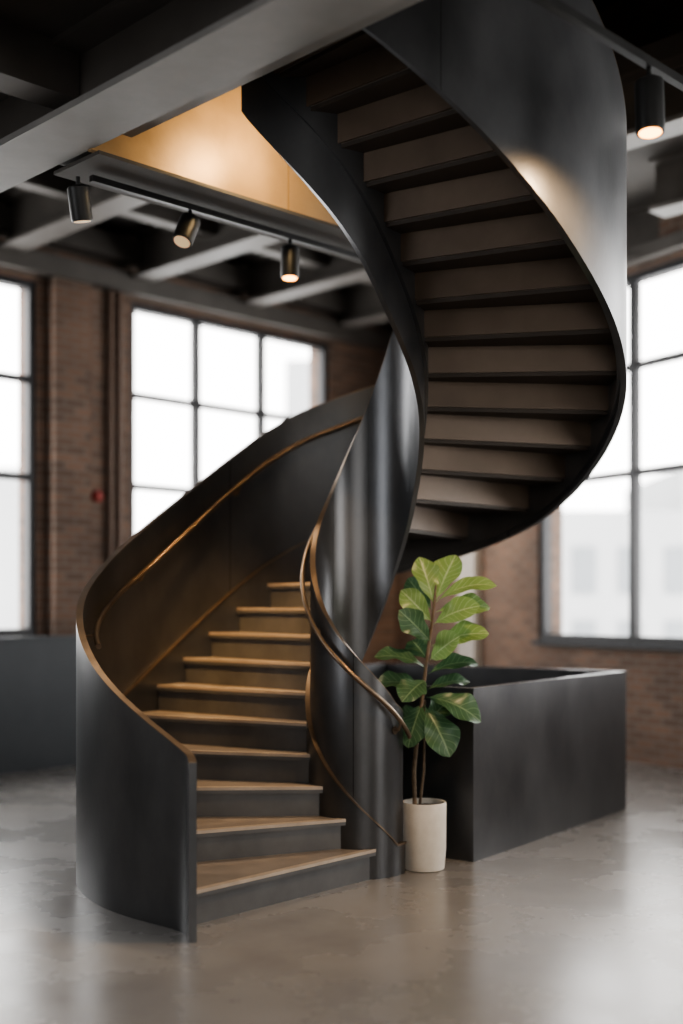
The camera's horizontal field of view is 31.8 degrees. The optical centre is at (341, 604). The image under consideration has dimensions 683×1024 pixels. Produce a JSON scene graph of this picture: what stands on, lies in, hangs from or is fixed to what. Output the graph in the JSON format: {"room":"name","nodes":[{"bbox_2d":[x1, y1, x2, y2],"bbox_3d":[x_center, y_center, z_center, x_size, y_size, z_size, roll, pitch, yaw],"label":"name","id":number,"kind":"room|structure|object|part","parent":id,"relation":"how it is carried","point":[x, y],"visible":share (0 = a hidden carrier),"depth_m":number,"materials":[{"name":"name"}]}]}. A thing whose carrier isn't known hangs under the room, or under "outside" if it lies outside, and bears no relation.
{"room":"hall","nodes":[
{"label":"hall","id":0,"kind":"room"},
{"bbox_2d":[0,636,75,773],"bbox_3d":[-3.307,0.925,10.880,6.235,1.250,0.160,0,0,-45],"label":"wall","id":1,"kind":"structure","parent":0,"point":[38,674],"depth_m":11.24,"materials":[{"name":"grey metal"}]},
{"bbox_2d":[0,0,173,101],"bbox_3d":[0.902,-2.835,3.942,11.300,0.030,0.370,0,0,45],"label":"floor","id":2,"kind":"structure","parent":0,"point":[116,16],"depth_m":5.83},
{"bbox_2d":[0,0,255,138],"bbox_3d":[0.902,-2.652,3.942,0.040,0.335,11.300,0,0,-45],"label":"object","id":3,"kind":"structure","parent":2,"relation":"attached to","point":[176,21],"depth_m":5.81,"materials":[{"name":"black metal"}]},
{"bbox_2d":[0,0,400,192],"bbox_3d":[0.902,-2.467,3.942,11.300,0.035,0.370,0,0,45],"label":"ceiling beam","id":4,"kind":"structure","parent":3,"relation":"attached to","point":[260,33],"depth_m":5.57,"materials":[{"name":"grey metal"}]},
{"bbox_2d":[0,202,395,663],"bbox_3d":[-2.776,-2.250,12.209,9.465,7.600,0.350,0,0,-45],"label":"wall","id":5,"kind":"structure","parent":0,"point":[351,368],"depth_m":12.32,"materials":[{"name":"brick"}]},
{"bbox_2d":[0,274,35,635],"bbox_3d":[-4.442,-1.435,10.410,3.965,3.470,0.120,0,0,-45],"label":"frame","id":6,"kind":"object","parent":5,"relation":"attached to","point":[29,287],"visible":1,"depth_m":11.75,"materials":[{"name":"metal"}]},
{"bbox_2d":[0,636,39,636],"bbox_3d":[-4.488,0.325,10.456,4.065,0.050,0.410,0,0,-45],"label":"sill","id":7,"kind":"structure","parent":5,"relation":"attached to","point":[0,636],"depth_m":11.56,"materials":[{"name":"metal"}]},
{"bbox_2d":[48,276,90,635],"bbox_3d":[-2.703,-0.835,11.941,0.414,4.770,0.128,0,0,-45],"label":"brick pier","id":8,"kind":"object","parent":5,"relation":"attached to","point":[69,301],"visible":0.64,"depth_m":11.86,"materials":[{"name":"brown brick"}]},
{"bbox_2d":[91,490,103,501],"bbox_3d":[-2.478,-1.110,12.209,0.120,0.120,0.068,0,0,-45],"label":"bell","id":9,"kind":"object","parent":5,"relation":"attached to","point":[97,495],"visible":1,"depth_m":12.18,"materials":[{"name":"metal"}]},
{"bbox_2d":[108,290,122,557],"bbox_3d":[-2.326,-0.835,12.340,0.168,4.770,0.058,0,0,-45],"label":"conduit pipes","id":10,"kind":"object","parent":5,"relation":"attached to","point":[110,292],"visible":0.66,"depth_m":12.30,"materials":[{"name":"black metal"}]},
{"bbox_2d":[0,204,392,351],"bbox_3d":[-2.575,-3.490,12.007,9.465,0.520,0.220,0,0,-45],"label":"ceiling beam","id":11,"kind":"structure","parent":5,"relation":"attached to","point":[89,242],"depth_m":12.86,"materials":[{"name":"grey metal"}]},
{"bbox_2d":[131,302,327,536],"bbox_3d":[-1.232,-1.435,13.617,2.894,3.470,0.120,0,0,-45],"label":"frame","id":12,"kind":"object","parent":5,"relation":"attached to","point":[195,404],"visible":0.42,"depth_m":13.23,"materials":[{"name":"metal"}]},
{"bbox_2d":[0,761,682,1023],"bbox_3d":[0.000,1.650,5.950,12.600,0.200,20.500,0,0,0],"label":"floor","id":13,"kind":"structure","parent":0,"point":[581,924],"depth_m":5.53,"materials":[{"name":"concrete"}]},
{"bbox_2d":[76,0,626,942],"bbox_3d":[0.055,-1.300,7.082,3.250,5.700,3.296,0,0,0],"label":"spiral staircase","id":14,"kind":"structure","parent":13,"relation":"on","point":[238,751],"depth_m":6.75,"materials":[{"name":"metal"}]},
{"bbox_3d":[0.055,-0.961,7.082,3.100,4.483,3.149,0,0,0],"label":"skirt trim","id":15,"kind":"part","parent":14,"relation":"part of","materials":[{"name":"brown metal"}]},
{"bbox_3d":[0.127,-1.845,7.192,3.008,4.176,2.747,0,0,38],"label":"handrail","id":16,"kind":"part","parent":14,"relation":"part of","materials":[{"name":"brown metal"}]},
{"bbox_3d":[0.069,-0.911,6.700,0.775,4.582,1.453,0,0,15],"label":"skirt trim","id":17,"kind":"part","parent":14,"relation":"part of","materials":[{"name":"brown metal"}]},
{"bbox_3d":[0.074,-1.573,6.702,0.832,4.693,1.509,0,0,14],"label":"handrail","id":18,"kind":"part","parent":14,"relation":"part of","materials":[{"name":"brown metal"}]},
{"bbox_2d":[403,798,445,872],"bbox_3d":[0.485,1.353,7.060,0.264,0.395,0.264,0,0,0],"label":"pot","id":19,"kind":"object","parent":13,"relation":"on","point":[424,819],"depth_m":6.95,"materials":[{"name":"ceramic"}]},
{"bbox_2d":[374,555,496,872],"bbox_3d":[0.551,0.626,7.028,0.722,1.848,0.425,0,0,0],"label":"fiddle leaf fig","id":20,"kind":"object","parent":13,"relation":"on","point":[424,819],"visible":0.97,"depth_m":7.01,"materials":[{"name":"plant"}]},
{"bbox_3d":[0.473,0.892,7.091,0.049,0.664,0.033,0,0,0],"label":"stem","id":21,"kind":"part","parent":20,"relation":"part of","materials":[{"name":"brown plant"}]},
{"bbox_2d":[364,663,626,861],"bbox_3d":[0.587,1.026,8.816,2.208,1.048,2.331,0,0,36],"label":"enclosure","id":22,"kind":"object","parent":13,"relation":"on","point":[545,756],"visible":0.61,"depth_m":7.89,"materials":[{"name":"black metal"}]},
{"bbox_3d":[0.587,0.506,8.816,2.208,0.008,2.331,0,0,36],"label":"rim trim","id":23,"kind":"part","parent":22,"relation":"part of","materials":[{"name":"metal"}]},
{"bbox_2d":[0,31,682,290],"bbox_3d":[3.186,-3.925,8.913,13.100,0.150,9.890,0,0,45],"label":"ceiling","id":24,"kind":"structure","parent":0,"point":[640,173],"depth_m":10.53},
{"bbox_2d":[7,184,115,238],"bbox_3d":[-1.605,-3.612,9.850,4.400,0.415,0.040,0,0,45],"label":"beam web","id":25,"kind":"structure","parent":24,"relation":"attached to","point":[30,210],"depth_m":11.01},
{"bbox_2d":[0,193,147,252],"bbox_3d":[-1.605,-3.388,9.850,4.400,0.035,0.260,0,0,45],"label":"flange","id":26,"kind":"object","parent":25,"relation":"attached to","point":[115,204],"visible":0.25,"depth_m":10.66,"materials":[{"name":"grey metal"}]},
{"bbox_2d":[14,165,371,283],"bbox_3d":[-1.078,-3.700,11.763,0.160,0.300,7.890,0,0,45],"label":"purlin","id":27,"kind":"object","parent":24,"relation":"attached to","point":[47,183],"visible":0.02,"depth_m":11.09,"materials":[{"name":"grey metal"}]},
{"bbox_2d":[138,222,252,271],"bbox_3d":[-0.544,-3.612,10.911,4.400,0.415,0.040,0,0,45],"label":"beam web","id":28,"kind":"structure","parent":24,"relation":"attached to","point":[159,247],"depth_m":12.07},
{"bbox_2d":[130,233,279,282],"bbox_3d":[-0.544,-3.388,10.911,4.400,0.035,0.260,0,0,45],"label":"flange","id":29,"kind":"object","parent":28,"relation":"attached to","point":[252,241],"visible":0.36,"depth_m":11.64,"materials":[{"name":"grey metal"}]},
{"bbox_2d":[54,86,361,263],"bbox_3d":[0.286,-3.130,8.340,5.000,1.420,0.450,0,0,-45],"label":"ceiling opening","id":30,"kind":"object","parent":24,"relation":"attached to","point":[209,155],"visible":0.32,"depth_m":7.08,"materials":[{"name":"beige paint"}]},
{"bbox_3d":[-0.849,-3.140,6.944,0.040,1.400,1.420,0,0,45],"label":"fascia panel","id":31,"kind":"part","parent":30,"relation":"part of","materials":[{"name":"gold metal"}]},
{"bbox_2d":[67,175,359,280],"bbox_3d":[-0.329,-2.252,7.758,3.294,0.296,0.146,0,0,-45],"label":"track light","id":32,"kind":"object","parent":30,"relation":"attached to","point":[188,225],"visible":0.99,"depth_m":7.14,"materials":[{"name":"black metal"}]},
{"bbox_3d":[-1.459,-2.335,6.644,0.022,0.070,0.022,0,0,-22],"label":"head stem","id":33,"kind":"part","parent":32,"relation":"part of","materials":[{"name":"black metal"}]},
{"bbox_3d":[0.923,-3.140,8.715,0.040,1.400,3.570,0,0,45],"label":"fascia panel","id":34,"kind":"part","parent":30,"relation":"part of","materials":[{"name":"gold metal"}]},
{"bbox_2d":[122,0,421,137],"bbox_3d":[1.973,-2.700,3.345,6.406,0.300,6.406,0,0,0],"label":"slab edge angle","id":35,"kind":"object","parent":24,"relation":"attached to","point":[402,4],"depth_m":5.65,"materials":[{"name":"grey metal"}]},
{"bbox_2d":[248,255,362,298],"bbox_3d":[0.516,-3.612,11.971,4.400,0.415,0.040,0,0,45],"label":"beam web","id":36,"kind":"structure","parent":24,"relation":"attached to","point":[267,273],"depth_m":13.13},
{"bbox_2d":[242,267,368,307],"bbox_3d":[0.516,-3.388,11.971,4.400,0.035,0.260,0,0,45],"label":"flange","id":37,"kind":"object","parent":36,"relation":"attached to","point":[359,274],"visible":0.36,"depth_m":12.78,"materials":[{"name":"grey metal"}]},
{"bbox_2d":[0,187,654,289],"bbox_3d":[-0.544,-3.835,10.911,7.538,0.030,7.538,0,0,0],"label":"ceiling beam","id":38,"kind":"structure","parent":24,"relation":"attached to","point":[12,194],"depth_m":12.15,"materials":[{"name":"grey metal"}]},
{"bbox_2d":[342,210,658,321],"bbox_3d":[1.577,-3.612,13.032,4.400,0.415,0.040,0,0,45],"label":"beam web","id":39,"kind":"structure","parent":24,"relation":"attached to","point":[642,227],"depth_m":14.12},
{"bbox_2d":[337,251,639,328],"bbox_3d":[1.577,-3.388,13.032,4.400,0.035,0.260,0,0,45],"label":"flange","id":40,"kind":"object","parent":39,"relation":"attached to","point":[381,317],"visible":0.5,"depth_m":14.26,"materials":[{"name":"grey metal"}]},
{"bbox_2d":[620,53,682,165],"bbox_3d":[4.317,-3.835,6.615,7.650,0.030,6.260,0,0,45],"label":"ceiling beam","id":41,"kind":"structure","parent":24,"relation":"attached to","point":[675,61],"depth_m":8.70,"materials":[{"name":"grey metal"}]},
{"bbox_2d":[396,0,682,769],"bbox_3d":[3.497,-2.250,11.130,0.350,7.600,10.258,0,0,-31],"label":"wall","id":42,"kind":"structure","parent":0,"point":[654,678],"depth_m":12.29,"materials":[{"name":"brick"}]},
{"bbox_2d":[457,550,480,665],"bbox_3d":[1.488,-0.875,14.018,0.098,4.850,0.326,0,0,-31],"label":"trim","id":43,"kind":"structure","parent":42,"relation":"attached to","point":[471,563],"depth_m":13.89,"materials":[{"name":"paint"}]},
{"bbox_2d":[390,230,682,333],"bbox_3d":[3.288,-3.400,11.004,0.140,0.140,10.258,0,0,-31],"label":"trim","id":44,"kind":"structure","parent":42,"relation":"attached to","point":[672,243],"depth_m":11.40,"materials":[{"name":"grey metal"}]},
{"bbox_2d":[531,640,682,650],"bbox_3d":[3.025,0.405,11.854,0.410,0.050,3.059,0,0,-31],"label":"sill","id":45,"kind":"structure","parent":42,"relation":"attached to","point":[533,642],"depth_m":12.02,"materials":[{"name":"metal"}]},
{"bbox_2d":[539,258,682,644],"bbox_3d":[2.970,-1.445,11.820,0.120,3.650,2.959,0,0,-31],"label":"frame","id":46,"kind":"object","parent":42,"relation":"attached to","point":[634,281],"visible":0.61,"depth_m":11.88,"materials":[{"name":"metal"}]},
{"bbox_2d":[649,198,682,217],"bbox_3d":[5.307,-3.417,7.888,7.250,0.035,0.260,0,0,45],"label":"flange","id":47,"kind":"object","parent":42,"relation":"attached to","point":[675,207],"visible":1,"depth_m":10.32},
{"bbox_2d":[655,158,682,204],"bbox_3d":[5.307,-3.627,7.888,7.250,0.385,0.040,0,0,45],"label":"ceiling beam","id":48,"kind":"object","parent":47,"relation":"on","point":[669,175],"visible":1,"depth_m":10.34,"materials":[{"name":"black metal"}]},
{"bbox_2d":[593,0,616,11],"bbox_3d":[0.000,-6.125,5.950,12.600,0.150,20.500,0,0,0],"label":"ceiling","id":49,"kind":"structure","parent":0,"point":[600,5],"depth_m":12.07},
{"bbox_3d":[-0.354,-2.950,2.687,11.300,0.200,4.300,0,0,45],"label":"slab","id":50,"kind":"object","parent":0,"visible":0},
{"bbox_2d":[0,19,78,109],"bbox_3d":[-2.758,-2.720,4.879,0.200,0.260,3.800,0,0,45],"label":"joist","id":51,"kind":"object","parent":50,"relation":"attached to","point":[35,70],"visible":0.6,"depth_m":6.01,"materials":[{"name":"grey metal"}]},
{"label":"outside","id":52,"kind":"structure","parent":0,"visible":0},
{"bbox_2d":[562,510,682,636],"bbox_3d":[6.200,2.750,29.000,3.400,9.600,6.000,0,0,0],"label":"building","id":53,"kind":"structure","parent":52,"point":[605,530],"depth_m":26.00,"materials":[{"name":"white"}]},
{"bbox_2d":[572,547,682,636],"bbox_3d":[6.250,0.050,25.980,2.500,2.600,0.040,0,0,0],"label":"windows","id":54,"kind":"structure","parent":53,"relation":"attached to","point":[583,558],"depth_m":25.96,"materials":[{"name":"grey glass"}]},
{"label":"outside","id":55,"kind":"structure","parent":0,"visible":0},
{"bbox_2d":[625,471,682,509],"bbox_3d":[13.000,2.050,33.000,9.000,11.000,6.000,0,0,0],"label":"block","id":56,"kind":"object","parent":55,"point":[665,491],"visible":0.2,"depth_m":31.78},
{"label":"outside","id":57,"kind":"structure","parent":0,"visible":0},
{"bbox_2d":[0,467,18,628],"bbox_3d":[-10.500,2.050,33.000,5.000,11.000,6.000,0,0,0],"label":"block","id":58,"kind":"object","parent":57,"point":[9,489],"visible":0.02,"depth_m":30.00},
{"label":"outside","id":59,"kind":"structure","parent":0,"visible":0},
{"bbox_2d":[285,360,308,415],"bbox_3d":[-0.600,0.300,37.000,2.000,14.500,6.000,0,0,0],"label":"block","id":60,"kind":"object","parent":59,"point":[296,371],"visible":0.14,"depth_m":34.00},
{"bbox_3d":[6.150,-2.250,1.250,0.300,7.600,11.100,0,0,0],"label":"wall","id":61,"kind":"structure","parent":0,"visible":0},
{"bbox_2d":[627,113,682,149],"bbox_3d":[4.176,-3.417,6.756,7.250,0.035,0.260,0,0,45],"label":"flange","id":62,"kind":"object","parent":61,"relation":"attached to","point":[673,124],"visible":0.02,"depth_m":8.65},
{"bbox_2d":[623,65,682,129],"bbox_3d":[4.176,-3.627,6.756,7.250,0.385,0.040,0,0,45],"label":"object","id":63,"kind":"object","parent":62,"relation":"on","point":[673,96],"visible":0.02,"depth_m":8.58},
{"bbox_3d":[3.946,-3.925,3.981,7.099,0.150,7.099,0,0,0],"label":"ceiling","id":64,"kind":"structure","parent":0,"visible":0},
{"bbox_2d":[531,0,682,138],"bbox_3d":[1.419,-3.002,5.511,0.147,1.696,3.400,0,0,43],"label":"track light","id":65,"kind":"object","parent":64,"relation":"hanging from","point":[648,89],"visible":1,"depth_m":5.44,"materials":[{"name":"black metal"}]},
{"bbox_3d":[1.414,-2.490,5.515,0.040,0.040,3.400,0,0,45],"label":"track rail","id":66,"kind":"part","parent":65,"relation":"part of","materials":[{"name":"black metal"}]},
{"bbox_3d":[1.413,-2.430,5.514,0.022,0.080,0.022,0,0,-23],"label":"head stem","id":67,"kind":"part","parent":65,"relation":"part of","materials":[{"name":"black metal"}]}
]}

